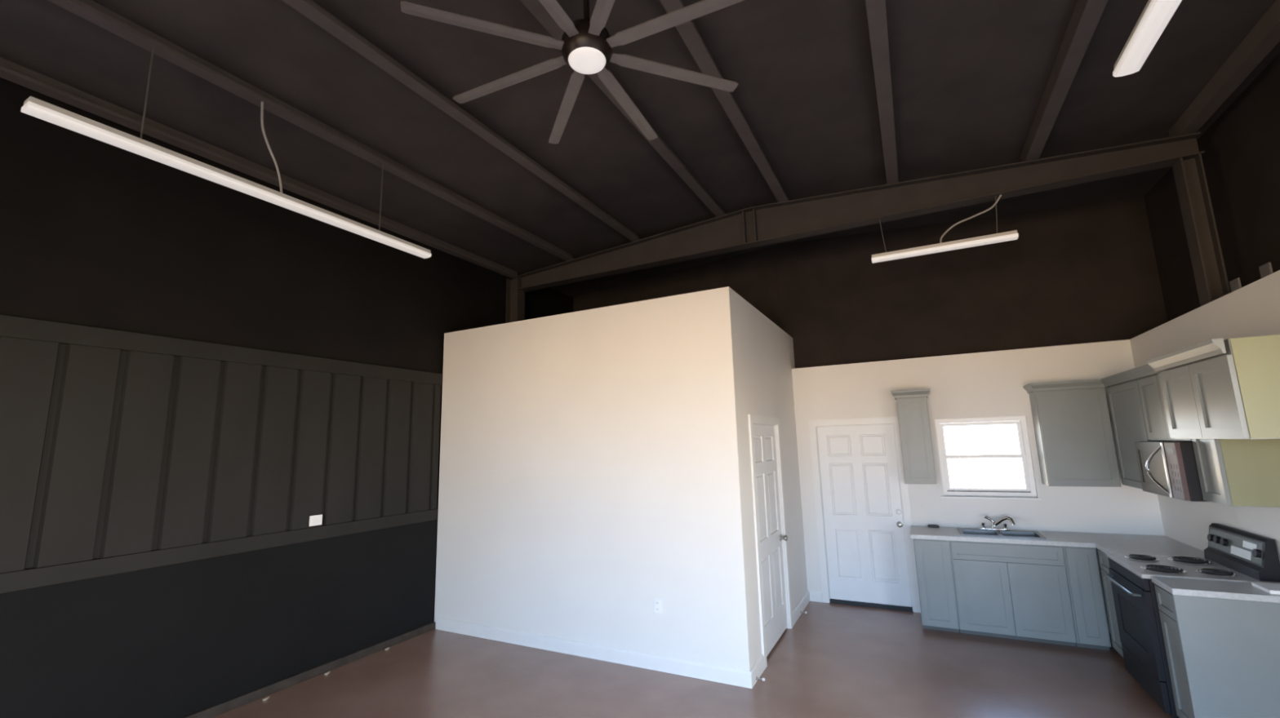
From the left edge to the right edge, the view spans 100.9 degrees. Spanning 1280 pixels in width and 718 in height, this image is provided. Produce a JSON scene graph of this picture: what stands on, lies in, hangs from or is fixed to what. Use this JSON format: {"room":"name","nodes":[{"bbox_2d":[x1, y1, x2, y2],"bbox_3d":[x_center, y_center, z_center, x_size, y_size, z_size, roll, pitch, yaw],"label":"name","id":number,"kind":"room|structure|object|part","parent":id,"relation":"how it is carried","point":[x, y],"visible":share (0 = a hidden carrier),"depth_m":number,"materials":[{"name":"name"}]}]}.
{"room":"studio","nodes":[
{"label":"studio","id":0,"kind":"room"},
{"bbox_2d":[0,77,573,717],"bbox_3d":[-3.773,0.368,3.461,0.312,4.350,11.900,-6,-10,27],"label":"wall","id":1,"kind":"structure","parent":0,"point":[195,371],"depth_m":3.97,"materials":[{"name":"black paint"}]},
{"bbox_3d":[-4.269,1.149,2.028,0.050,0.115,8.732,-6,-10,27],"label":"rail","id":2,"kind":"part","parent":1,"relation":"part of","materials":[{"name":"black wood"}]},
{"bbox_3d":[-3.255,0.707,4.131,0.038,1.378,4.202,-6,-10,27],"label":"ribbed panel","id":3,"kind":"part","parent":1,"relation":"part of","materials":[{"name":"black metal"}]},
{"bbox_3d":[-4.307,-0.334,2.269,0.050,0.130,8.732,-6,-10,27],"label":"rail","id":4,"kind":"part","parent":1,"relation":"part of","materials":[{"name":"black wood"}]},
{"bbox_2d":[182,622,435,717],"bbox_3d":[-4.212,2.283,1.829,0.035,0.070,8.732,-6,-10,27],"label":"baseboard","id":5,"kind":"structure","parent":1,"relation":"attached to","point":[220,708],"depth_m":4.44,"materials":[{"name":"grey wood"}]},
{"bbox_2d":[309,515,322,526],"bbox_3d":[-2.870,1.430,4.680,0.009,0.088,0.112,-6,-10,27],"label":"switch plate","id":6,"kind":"object","parent":1,"relation":"attached to","point":[317,520],"visible":1,"depth_m":4.68,"materials":[{"name":"white plastic"}]},
{"bbox_2d":[434,286,753,671],"bbox_3d":[-0.694,1.135,5.197,3.463,3.237,0.100,-6,-10,27],"label":"wall","id":7,"kind":"structure","parent":0,"point":[590,468],"depth_m":4.97,"materials":[{"name":"white paint"}]},
{"bbox_2d":[435,617,752,688],"bbox_3d":[-0.656,2.663,4.883,3.439,0.118,0.016,-6,-10,27],"label":"baseboard","id":8,"kind":"structure","parent":7,"relation":"attached to","point":[738,677],"depth_m":4.69,"materials":[{"name":"white paint"}]},
{"bbox_2d":[653,598,662,613],"bbox_3d":[0.151,2.125,4.544,0.072,0.115,0.008,-6,-10,27],"label":"outlet plate","id":9,"kind":"object","parent":7,"relation":"attached to","point":[657,602],"visible":1,"depth_m":4.54,"materials":[{"name":"white plastic"}]},
{"bbox_2d":[0,0,1279,297],"bbox_3d":[-0.555,-2.268,2.167,7.900,0.389,11.900,-6,-10,27],"label":"ceiling","id":10,"kind":"structure","parent":0,"point":[969,78],"depth_m":3.94,"materials":[{"name":"black paint"}]},
{"bbox_2d":[400,0,744,143],"bbox_3d":[-0.289,-1.895,2.854,1.695,0.667,1.695,7,-13,-43],"label":"ceiling fan","id":11,"kind":"object","parent":10,"relation":"hanging from","point":[586,45],"visible":1,"depth_m":2.75,"materials":[{"name":"brown metal"}]},
{"bbox_3d":[-0.764,-1.654,2.632,0.780,0.014,0.076,2,-10,-20],"label":"blade","id":12,"kind":"part","parent":11,"relation":"part of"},
{"bbox_3d":[-0.750,-1.591,3.021,0.780,0.014,0.076,-6,-10,24],"label":"blade","id":13,"kind":"part","parent":11,"relation":"part of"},
{"bbox_3d":[-0.496,-1.707,2.349,0.076,0.014,0.780,-6,-10,24],"label":"blade","id":14,"kind":"part","parent":11,"relation":"part of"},
{"bbox_3d":[-0.462,-1.555,3.288,0.076,0.014,0.780,2,-10,-20],"label":"blade","id":15,"kind":"part","parent":11,"relation":"part of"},
{"bbox_3d":[-0.283,-1.687,2.820,0.270,0.210,0.270,-6,-10,27],"label":"motor","id":16,"kind":"part","parent":11,"relation":"part of","materials":[{"name":"brown metal"}]},
{"bbox_3d":[-0.102,-1.720,2.337,0.076,0.014,0.780,2,-10,-20],"label":"blade","id":17,"kind":"part","parent":11,"relation":"part of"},
{"bbox_3d":[-0.068,-1.567,3.276,0.076,0.014,0.780,-6,-10,24],"label":"blade","id":18,"kind":"part","parent":11,"relation":"part of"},
{"bbox_3d":[0.200,-1.621,2.992,0.780,0.014,0.076,2,-10,-20],"label":"blade","id":19,"kind":"part","parent":11,"relation":"part of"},
{"bbox_3d":[0.186,-1.684,2.603,0.780,0.014,0.076,-6,-10,24],"label":"blade","id":20,"kind":"part","parent":11,"relation":"part of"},
{"bbox_2d":[211,601,1172,717],"bbox_3d":[-0.438,2.217,1.436,7.900,0.120,11.900,-6,-10,27],"label":"floor","id":21,"kind":"structure","parent":0,"point":[837,660],"depth_m":4.21,"materials":[{"name":"concrete"}]},
{"bbox_2d":[506,276,524,323],"bbox_3d":[-1.671,0.962,6.997,0.200,4.207,0.150,-6,-10,27],"label":"steel column","id":22,"kind":"structure","parent":21,"relation":"on","point":[515,298],"depth_m":7.27,"materials":[{"name":"black metal"}]},
{"bbox_2d":[913,538,959,633],"bbox_3d":[3.065,2.280,5.489,0.320,0.878,0.628,-6,-10,27],"label":"base cabinet","id":23,"kind":"object","parent":21,"relation":"on","point":[935,575],"visible":0.91,"depth_m":5.22,"materials":[{"name":"grey paint"}]},
{"bbox_2d":[949,540,1076,646],"bbox_3d":[3.607,2.221,5.214,0.898,0.878,0.628,-6,-10,27],"label":"base cabinet","id":24,"kind":"object","parent":21,"relation":"on","point":[1009,591],"visible":0.92,"depth_m":4.93,"materials":[{"name":"grey paint"}]},
{"bbox_3d":[3.274,2.260,5.036,0.434,0.641,0.019,-6,-10,27],"label":"door","id":25,"kind":"part","parent":24,"relation":"part of","materials":[{"name":"grey paint"}]},
{"bbox_3d":[3.664,2.217,4.838,0.434,0.641,0.019,-6,-10,27],"label":"door","id":26,"kind":"part","parent":24,"relation":"part of","materials":[{"name":"grey paint"}]},
{"bbox_2d":[910,525,1204,558],"bbox_3d":[3.724,1.708,4.946,2.129,0.039,1.126,-6,-10,27],"label":"countertop","id":27,"kind":"structure","parent":24,"relation":"on","point":[1141,544],"depth_m":4.88,"materials":[{"name":"grey laminate"}]},
{"bbox_2d":[928,524,938,528],"bbox_3d":[3.199,1.823,5.761,0.108,0.024,0.062,-6,-10,27],"label":"sponge","id":28,"kind":"object","parent":27,"relation":"on","point":[929,526],"visible":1,"depth_m":5.74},
{"bbox_2d":[978,515,1015,531],"bbox_3d":[3.657,1.683,5.420,0.308,0.151,0.152,-6,-10,27],"label":"faucet","id":29,"kind":"object","parent":27,"relation":"on","point":[993,524],"visible":1,"depth_m":5.43,"materials":[{"name":"silver metal"}]},
{"bbox_3d":[3.577,1.734,5.505,0.044,0.056,0.043,-6,-10,27],"label":"handle","id":30,"kind":"part","parent":29,"relation":"part of","materials":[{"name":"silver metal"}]},
{"bbox_3d":[3.627,1.664,5.483,0.098,0.084,0.036,-5,-10,19],"label":"lever","id":31,"kind":"part","parent":29,"relation":"part of","materials":[{"name":"silver metal"}]},
{"bbox_3d":[3.662,1.758,5.456,0.270,0.016,0.056,-6,-10,27],"label":"deck plate","id":32,"kind":"part","parent":29,"relation":"part of","materials":[{"name":"silver metal"}]},
{"bbox_3d":[3.710,1.660,5.390,0.045,0.117,0.215,4,-11,-30],"label":"spout","id":33,"kind":"part","parent":29,"relation":"part of","materials":[{"name":"silver metal"}]},
{"bbox_3d":[3.746,1.715,5.419,0.044,0.056,0.043,-6,-10,27],"label":"handle","id":34,"kind":"part","parent":29,"relation":"part of","materials":[{"name":"silver metal"}]},
{"bbox_2d":[956,528,1046,538],"bbox_3d":[3.599,1.829,5.283,0.700,0.177,0.420,-6,-10,27],"label":"sink","id":35,"kind":"object","parent":27,"relation":"in","point":[962,531],"visible":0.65,"depth_m":5.35,"materials":[{"name":"silver metal"}]},
{"bbox_3d":[3.442,1.844,5.340,0.297,0.174,0.310,-6,-10,27],"label":"bowl","id":36,"kind":"part","parent":35,"relation":"part of","materials":[{"name":"silver metal"}]},
{"bbox_3d":[3.738,1.812,5.190,0.297,0.174,0.310,-6,-10,27],"label":"bowl","id":37,"kind":"part","parent":35,"relation":"part of","materials":[{"name":"silver metal"}]},
{"bbox_2d":[1062,546,1111,650],"bbox_3d":[4.112,2.166,4.957,0.234,0.878,0.628,-6,-10,27],"label":"base cabinet","id":38,"kind":"object","parent":21,"relation":"on","point":[1086,597],"visible":0.82,"depth_m":4.69,"materials":[{"name":"grey paint"}]},
{"bbox_2d":[1097,549,1123,657],"bbox_3d":[4.252,2.050,4.269,0.646,0.878,0.510,-6,-10,27],"label":"base cabinet","id":39,"kind":"object","parent":21,"relation":"on","point":[1103,558],"visible":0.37,"depth_m":4.54,"materials":[{"name":"grey paint"}]},
{"bbox_3d":[3.965,1.736,4.468,0.019,0.155,0.492,-6,-10,27],"label":"drawer","id":40,"kind":"part","parent":39,"relation":"part of","materials":[{"name":"grey paint"}]},
{"bbox_2d":[1105,523,1279,717],"bbox_3d":[3.898,1.820,3.755,0.746,1.185,0.773,-6,-10,27],"label":"range cooker","id":41,"kind":"object","parent":21,"relation":"on","point":[1232,554],"visible":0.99,"depth_m":3.68,"materials":[{"name":"black metal"}]},
{"bbox_3d":[3.588,1.683,3.938,0.057,0.021,0.612,-6,-10,27],"label":"handle","id":42,"kind":"part","parent":41,"relation":"part of","materials":[{"name":"silver metal"}]},
{"bbox_3d":[3.627,1.590,3.932,0.028,0.077,0.766,-6,-10,27],"label":"rail","id":43,"kind":"part","parent":41,"relation":"part of","materials":[{"name":"metal"}]},
{"bbox_3d":[3.632,1.911,3.881,0.035,0.560,0.762,-6,-10,27],"label":"oven door","id":44,"kind":"part","parent":41,"relation":"part of","materials":[{"name":"black metal"}]},
{"bbox_3d":[3.848,1.528,4.053,0.194,0.006,0.194,-6,-10,27],"label":"burner","id":45,"kind":"part","parent":41,"relation":"part of","materials":[{"name":"black metal"}]},
{"bbox_3d":[3.643,2.287,3.819,0.032,0.188,0.762,-6,-10,27],"label":"storage drawer","id":46,"kind":"part","parent":41,"relation":"part of","materials":[{"name":"black metal"}]},
{"bbox_3d":[3.664,1.476,3.701,0.234,0.006,0.234,-6,-10,27],"label":"burner","id":47,"kind":"part","parent":41,"relation":"part of","materials":[{"name":"black metal"}]},
{"bbox_3d":[4.088,1.502,3.931,0.234,0.006,0.234,-6,-10,27],"label":"burner","id":48,"kind":"part","parent":41,"relation":"part of","materials":[{"name":"black metal"}]},
{"bbox_2d":[1106,552,1279,584],"bbox_3d":[3.913,1.503,3.794,0.693,0.030,0.773,-6,-10,27],"label":"cooktop","id":49,"kind":"object","parent":41,"relation":"in","point":[1142,567],"depth_m":3.72,"materials":[{"name":"metal"}]},
{"bbox_3d":[4.285,1.342,3.965,0.033,0.056,0.052,-6,-10,27],"label":"knob","id":50,"kind":"part","parent":41,"relation":"part of","materials":[{"name":"black plastic"}]},
{"bbox_3d":[4.244,1.330,3.886,0.033,0.056,0.052,-6,-10,27],"label":"knob","id":51,"kind":"part","parent":41,"relation":"part of","materials":[{"name":"black plastic"}]},
{"bbox_3d":[3.904,1.450,3.580,0.194,0.006,0.194,-6,-10,27],"label":"burner","id":52,"kind":"part","parent":41,"relation":"part of","materials":[{"name":"black metal"}]},
{"bbox_3d":[4.198,1.317,3.798,0.033,0.056,0.052,-6,-10,27],"label":"knob","id":53,"kind":"part","parent":41,"relation":"part of","materials":[{"name":"black plastic"}]},
{"bbox_3d":[4.176,1.334,3.698,0.108,0.258,0.738,-6,-10,27],"label":"control panel","id":54,"kind":"part","parent":41,"relation":"part of","materials":[{"name":"black ceramic"}]},
{"bbox_2d":[1242,541,1256,550],"bbox_3d":[4.075,1.248,3.531,0.012,0.042,0.160,-6,-10,27],"label":"display","id":55,"kind":"object","parent":41,"relation":"on","point":[1246,545],"depth_m":3.53,"materials":[{"name":"white plastic"}]},
{"bbox_3d":[4.005,1.262,3.429,0.033,0.056,0.052,-6,-10,27],"label":"knob","id":56,"kind":"part","parent":41,"relation":"part of","materials":[{"name":"black plastic"}]},
{"bbox_2d":[1172,153,1230,306],"bbox_3d":[4.410,0.394,3.893,0.120,4.018,0.150,-6,-10,27],"label":"steel column","id":57,"kind":"structure","parent":21,"relation":"on","point":[1195,202],"depth_m":4.11,"materials":[{"name":"black metal"}]},
{"bbox_2d":[518,132,1204,292],"bbox_3d":[1.398,-1.470,5.750,6.820,0.408,0.160,-6,-10,27],"label":"roof beam","id":58,"kind":"structure","parent":57,"relation":"on","point":[752,227],"depth_m":5.31,"materials":[{"name":"black metal"}]},
{"bbox_2d":[48,0,573,261],"bbox_3d":[-3.146,-1.974,2.616,0.100,0.126,9.980,-6,-10,27],"label":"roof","id":59,"kind":"structure","parent":58,"relation":"on","point":[91,11],"depth_m":3.69,"materials":[{"name":"black paint"}]},
{"bbox_2d":[20,45,431,258],"bbox_3d":[-2.489,-1.406,3.742,0.104,0.682,2.450,-6,-10,27],"label":"strip light","id":60,"kind":"object","parent":59,"relation":"hanging from","point":[38,108],"visible":1,"depth_m":3.24,"materials":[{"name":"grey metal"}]},
{"bbox_3d":[-2.541,-1.448,3.649,0.016,0.625,0.191,-6,-10,27],"label":"cord","id":61,"kind":"part","parent":60,"relation":"part of","materials":[{"name":"white plastic"}]},
{"bbox_2d":[282,0,639,241],"bbox_3d":[-2.278,-2.133,2.184,0.100,0.126,9.980,-6,-10,27],"label":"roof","id":62,"kind":"structure","parent":58,"relation":"on","point":[310,9],"depth_m":3.75,"materials":[{"name":"black paint"}]},
{"bbox_2d":[520,0,725,217],"bbox_3d":[-1.321,-2.308,1.709,0.100,0.126,9.980,-6,-10,27],"label":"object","id":63,"kind":"structure","parent":58,"relation":"on","point":[535,7],"depth_m":4.46,"materials":[{"name":"black paint"}]},
{"bbox_2d":[659,0,789,202],"bbox_3d":[-0.700,-2.374,1.393,0.100,0.126,9.980,-6,-10,27],"label":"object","id":64,"kind":"structure","parent":58,"relation":"on","point":[688,32],"depth_m":3.94,"materials":[{"name":"black paint"}]},
{"bbox_3d":[1.153,-1.445,5.829,0.020,0.370,0.068,-6,-10,27],"label":"splice plate","id":65,"kind":"part","parent":58,"relation":"part of","materials":[{"name":"black metal"}]},
{"bbox_3d":[1.260,-1.457,5.775,0.020,0.370,0.068,-6,-10,27],"label":"splice plate","id":66,"kind":"part","parent":58,"relation":"part of","materials":[{"name":"black metal"}]},
{"bbox_2d":[865,0,898,184],"bbox_3d":[0.234,-2.407,0.909,0.100,0.126,9.980,-6,-10,27],"label":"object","id":67,"kind":"structure","parent":58,"relation":"on","point":[876,9],"depth_m":3.65,"materials":[{"name":"black paint"}]},
{"bbox_2d":[871,195,1018,263],"bbox_3d":[2.793,-1.216,4.947,1.180,0.432,0.104,-6,-10,27],"label":"strip light","id":68,"kind":"object","parent":58,"relation":"hanging from","point":[997,237],"visible":1,"depth_m":4.86,"materials":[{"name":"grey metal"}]},
{"bbox_2d":[871,233,1018,263],"bbox_3d":[2.798,-1.019,4.915,1.180,0.033,0.104,-6,-10,27],"label":"diffuser","id":69,"kind":"object","parent":68,"relation":"attached to","point":[1000,237],"depth_m":4.87,"materials":[{"name":"white plastic"}]},
{"bbox_3d":[3.022,-1.271,4.835,0.524,0.370,0.016,-6,-10,27],"label":"cord","id":70,"kind":"part","parent":68,"relation":"part of","materials":[{"name":"white plastic"}]},
{"bbox_2d":[1020,0,1107,161],"bbox_3d":[1.211,-2.442,0.401,0.100,0.126,9.980,-6,-10,27],"label":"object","id":71,"kind":"structure","parent":58,"relation":"on","point":[1085,18],"depth_m":3.54,"materials":[{"name":"black paint"}]},
{"bbox_2d":[1112,0,1182,77],"bbox_3d":[1.794,-1.869,1.548,0.104,0.670,2.440,-6,-10,27],"label":"strip light","id":72,"kind":"object","parent":71,"relation":"hanging from","point":[1156,15],"visible":1,"depth_m":2.32,"materials":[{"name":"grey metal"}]},
{"bbox_2d":[1168,0,1279,137],"bbox_3d":[2.100,-2.473,-0.060,0.100,0.126,9.980,-6,-10,27],"label":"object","id":73,"kind":"structure","parent":58,"relation":"on","point":[1264,35],"depth_m":3.51,"materials":[{"name":"black paint"}]},
{"bbox_2d":[1154,584,1279,717],"bbox_3d":[3.700,1.894,3.222,0.650,0.878,0.321,-6,-10,27],"label":"base cabinet","id":74,"kind":"object","parent":21,"relation":"on","point":[1223,655],"visible":0.98,"depth_m":3.17,"materials":[{"name":"grey paint"}]},
{"bbox_3d":[3.418,1.580,3.426,0.019,0.155,0.289,-6,-10,27],"label":"drawer","id":75,"kind":"part","parent":74,"relation":"part of","materials":[{"name":"grey paint"}]},
{"bbox_3d":[3.429,1.981,3.361,0.019,0.645,0.289,-6,-10,27],"label":"door","id":76,"kind":"part","parent":74,"relation":"part of","materials":[{"name":"grey paint"}]},
{"bbox_2d":[1151,576,1279,603],"bbox_3d":[3.683,1.440,3.291,0.657,0.039,0.337,-6,-10,27],"label":"countertop","id":77,"kind":"structure","parent":74,"relation":"on","point":[1241,591],"depth_m":3.27,"materials":[{"name":"grey stone"}]},
{"bbox_2d":[1250,582,1279,595],"bbox_3d":[3.857,1.384,3.170,0.194,0.023,0.204,-6,-10,27],"label":"booklet","id":78,"kind":"object","parent":77,"relation":"on","point":[1271,588],"visible":1,"depth_m":3.20,"materials":[{"name":"white paper"}]},
{"bbox_2d":[732,289,808,665],"bbox_3d":[1.424,1.150,5.632,0.100,3.237,2.618,-6,-10,27],"label":"wall","id":79,"kind":"structure","parent":0,"point":[764,352],"depth_m":5.55,"materials":[{"name":"white paint"}]},
{"bbox_2d":[749,654,764,687],"bbox_3d":[0.952,2.523,4.281,0.016,0.118,0.371,-6,-10,27],"label":"baseboard","id":80,"kind":"structure","parent":79,"relation":"attached to","point":[758,668],"depth_m":4.27,"materials":[{"name":"white paint"}]},
{"bbox_2d":[747,414,793,669],"bbox_3d":[1.249,1.631,5.124,0.154,2.135,1.145,-6,-10,27],"label":"door","id":81,"kind":"structure","parent":79,"relation":"in","point":[767,482],"depth_m":5.14,"materials":[{"name":"white paint"}]},
{"bbox_3d":[1.486,1.848,5.454,0.074,0.066,0.066,-6,-10,27],"label":"knob","id":82,"kind":"part","parent":81,"relation":"part of","materials":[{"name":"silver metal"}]},
{"bbox_2d":[791,590,809,625],"bbox_3d":[1.793,2.762,5.884,0.016,0.118,0.983,-6,-10,27],"label":"baseboard","id":83,"kind":"structure","parent":79,"relation":"attached to","point":[805,600],"depth_m":5.84,"materials":[{"name":"white paint"}]},
{"bbox_2d":[573,196,1167,368],"bbox_3d":[2.150,0.632,6.869,7.900,4.620,0.112,-6,-10,27],"label":"wall","id":84,"kind":"structure","parent":0,"point":[1086,273],"depth_m":6.23,"materials":[{"name":"black paint"}]},
{"bbox_2d":[791,339,1164,632],"bbox_3d":[3.485,1.361,5.888,3.487,2.798,0.215,-6,-10,27],"label":"wall","id":85,"kind":"structure","parent":0,"point":[986,384],"depth_m":5.75,"materials":[{"name":"white paint"}]},
{"bbox_2d":[808,590,822,602],"bbox_3d":[2.087,2.818,6.272,0.142,0.118,0.016,-6,-10,27],"label":"baseboard","id":86,"kind":"structure","parent":85,"relation":"attached to","point":[815,596],"depth_m":6.27,"materials":[{"name":"white paint"}]},
{"bbox_2d":[808,416,920,613],"bbox_3d":[2.622,1.777,6.242,1.030,2.135,0.279,-6,-10,27],"label":"door","id":87,"kind":"structure","parent":85,"relation":"in","point":[867,556],"depth_m":6.17,"materials":[{"name":"white paint"}]},
{"bbox_3d":[2.927,1.866,5.952,0.066,0.066,0.074,-6,-10,27],"label":"knob","id":88,"kind":"part","parent":87,"relation":"part of","materials":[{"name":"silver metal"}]},
{"bbox_2d":[890,388,936,484],"bbox_3d":[3.053,0.860,5.856,0.388,1.008,0.368,-6,-10,27],"label":"upper cabinet","id":89,"kind":"object","parent":85,"relation":"attached to","point":[918,466],"visible":1,"depth_m":5.74,"materials":[{"name":"grey paint"}]},
{"bbox_3d":[3.040,0.401,5.931,0.388,0.077,0.367,-6,-10,27],"label":"crown","id":90,"kind":"part","parent":89,"relation":"part of","materials":[{"name":"grey paint"}]},
{"bbox_2d":[934,416,1042,500],"bbox_3d":[3.733,1.072,5.742,0.910,0.862,0.150,-6,-10,27],"label":"window","id":91,"kind":"structure","parent":85,"relation":"in","point":[1029,491],"depth_m":5.72,"materials":[{"name":"white plastic"}]},
{"bbox_3d":[3.754,0.894,5.821,0.758,0.394,0.028,-6,-10,27],"label":"sash","id":92,"kind":"part","parent":91,"relation":"part of","materials":[{"name":"glass"}]},
{"bbox_3d":[3.748,1.239,5.737,0.758,0.394,0.028,-6,-10,27],"label":"sash","id":93,"kind":"part","parent":91,"relation":"part of","materials":[{"name":"white plastic"}]},
{"bbox_3d":[3.727,1.482,5.643,0.910,0.022,0.079,-6,-10,27],"label":"sill","id":94,"kind":"part","parent":91,"relation":"part of","materials":[{"name":"white paint"}]},
{"bbox_2d":[1022,379,1121,487],"bbox_3d":[4.262,0.738,5.240,0.594,1.008,0.368,-6,-10,27],"label":"upper cabinet","id":95,"kind":"object","parent":85,"relation":"attached to","point":[1071,420],"visible":0.93,"depth_m":5.12,"materials":[{"name":"grey paint"}]},
{"bbox_3d":[4.250,0.279,5.315,0.594,0.077,0.367,-6,-10,27],"label":"crown","id":96,"kind":"part","parent":95,"relation":"part of","materials":[{"name":"grey paint"}]},
{"bbox_2d":[1129,270,1279,562],"bbox_3d":[2.338,0.439,0.044,0.075,2.798,11.345,-6,-10,27],"label":"wall","id":97,"kind":"structure","parent":0,"point":[1253,309],"depth_m":3.87,"materials":[{"name":"white paint"}]},
{"bbox_2d":[1100,370,1151,489],"bbox_3d":[4.409,0.619,4.575,0.368,0.993,0.818,-6,-10,27],"label":"upper cabinet","id":98,"kind":"object","parent":97,"relation":"attached to","point":[1127,418],"visible":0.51,"depth_m":4.68,"materials":[{"name":"grey paint"}]},
{"bbox_3d":[4.254,0.182,4.722,0.044,0.077,0.818,-6,-10,27],"label":"crown","id":99,"kind":"part","parent":98,"relation":"part of","materials":[{"name":"grey paint"}]},
{"bbox_2d":[1128,364,1191,440],"bbox_3d":[4.037,0.309,3.909,0.368,0.578,0.768,-6,-10,27],"label":"upper cabinet","id":100,"kind":"object","parent":97,"relation":"attached to","point":[1149,386],"visible":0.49,"depth_m":4.12,"materials":[{"name":"grey paint"}]},
{"bbox_3d":[3.887,0.078,4.022,0.044,0.077,0.768,-6,-10,27],"label":"crown","id":101,"kind":"part","parent":100,"relation":"part of","materials":[{"name":"grey paint"}]},
{"bbox_3d":[4.011,0.387,4.127,0.019,0.485,0.376,-6,-10,27],"label":"door","id":102,"kind":"part","parent":100,"relation":"part of","materials":[{"name":"grey paint"}]},
{"bbox_2d":[1134,440,1208,502],"bbox_3d":[3.994,0.801,3.857,0.491,0.401,0.758,-6,-10,27],"label":"microwave","id":103,"kind":"object","parent":100,"relation":"attached to","point":[1168,468],"visible":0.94,"depth_m":3.74,"materials":[{"name":"silver metal"}]},
{"bbox_3d":[3.906,0.826,4.007,0.030,0.389,0.568,-6,-10,27],"label":"door","id":104,"kind":"part","parent":103,"relation":"part of","materials":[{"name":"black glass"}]},
{"bbox_3d":[3.764,0.805,3.854,0.018,0.350,0.136,0,-9,-8],"label":"handle","id":105,"kind":"part","parent":103,"relation":"part of","materials":[{"name":"silver metal"}]},
{"bbox_3d":[3.731,0.776,3.674,0.030,0.389,0.186,-6,-10,27],"label":"control panel","id":106,"kind":"part","parent":103,"relation":"part of","materials":[{"name":"silver metal"}]},
{"bbox_3d":[3.836,0.337,3.794,0.019,0.485,0.376,-6,-10,27],"label":"door","id":107,"kind":"part","parent":100,"relation":"part of","materials":[{"name":"grey paint"}]},
{"bbox_2d":[1146,334,1279,439],"bbox_3d":[3.412,0.180,2.939,0.578,0.513,0.880,-6,-10,27],"label":"upper cabinet","id":108,"kind":"object","parent":97,"relation":"attached to","point":[1215,388],"visible":1,"depth_m":2.75,"materials":[{"name":"grey paint"}]},
{"bbox_3d":[3.306,0.272,3.229,0.019,0.420,0.432,-6,-10,27],"label":"door","id":109,"kind":"part","parent":108,"relation":"part of","materials":[{"name":"grey paint"}]},
{"bbox_3d":[3.169,-0.009,3.095,0.044,0.077,0.880,-6,-10,27],"label":"crown","id":110,"kind":"part","parent":108,"relation":"part of","materials":[{"name":"grey paint"}]},
{"bbox_3d":[3.105,0.214,2.847,0.019,0.420,0.432,-6,-10,27],"label":"door","id":111,"kind":"part","parent":108,"relation":"part of","materials":[{"name":"grey paint"}]},
{"bbox_3d":[3.241,0.120,2.540,0.510,0.504,0.005,-6,-10,27],"label":"panel","id":112,"kind":"part","parent":108,"relation":"part of","materials":[{"name":"beige wood"}]},
{"bbox_2d":[1229,277,1241,292],"bbox_3d":[3.997,-0.496,3.513,0.063,0.075,0.100,-6,-10,27],"label":"bracket","id":113,"kind":"object","parent":97,"relation":"on","point":[1235,284],"visible":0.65,"depth_m":3.51,"materials":[{"name":"grey metal"}]},
{"bbox_2d":[1191,439,1279,507],"bbox_3d":[3.791,0.433,3.397,0.368,0.973,0.319,-6,-10,27],"label":"upper cabinet","id":114,"kind":"object","parent":97,"relation":"attached to","point":[1233,473],"visible":0.34,"depth_m":3.24,"materials":[{"name":"grey paint"}]},
{"bbox_3d":[3.677,0.485,3.449,0.019,0.880,0.307,-6,-10,27],"label":"door","id":115,"kind":"part","parent":114,"relation":"part of","materials":[{"name":"grey paint"}]},
{"bbox_3d":[3.748,0.409,3.244,0.300,0.964,0.005,-6,-10,27],"label":"panel","id":116,"kind":"part","parent":114,"relation":"part of","materials":[{"name":"beige wood"}]},
{"bbox_2d":[1258,262,1273,278],"bbox_3d":[3.836,-0.542,3.206,0.063,0.075,0.100,-6,-10,27],"label":"bracket","id":117,"kind":"object","parent":97,"relation":"on","point":[1266,269],"visible":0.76,"depth_m":3.21,"materials":[{"name":"grey metal"}]},
{"bbox_2d":[1143,52,1279,321],"bbox_3d":[2.776,-0.321,0.187,0.120,4.320,11.800,-6,-10,27],"label":"wall","id":118,"kind":"structure","parent":0,"point":[1241,157],"depth_m":4.05,"materials":[{"name":"black paint"}]},
{"bbox_3d":[-3.181,-0.924,-3.291,7.900,4.700,0.150,-6,-10,27],"label":"wall","id":119,"kind":"structure","parent":0,"visible":0},
{"bbox_2d":[0,57,518,279],"bbox_3d":[-3.978,-1.822,3.030,0.100,0.126,9.980,-6,-10,27],"label":"roof beam","id":120,"kind":"structure","parent":119,"relation":"attached to","point":[12,72],"depth_m":4.16,"materials":[{"name":"black paint"}]}
]}

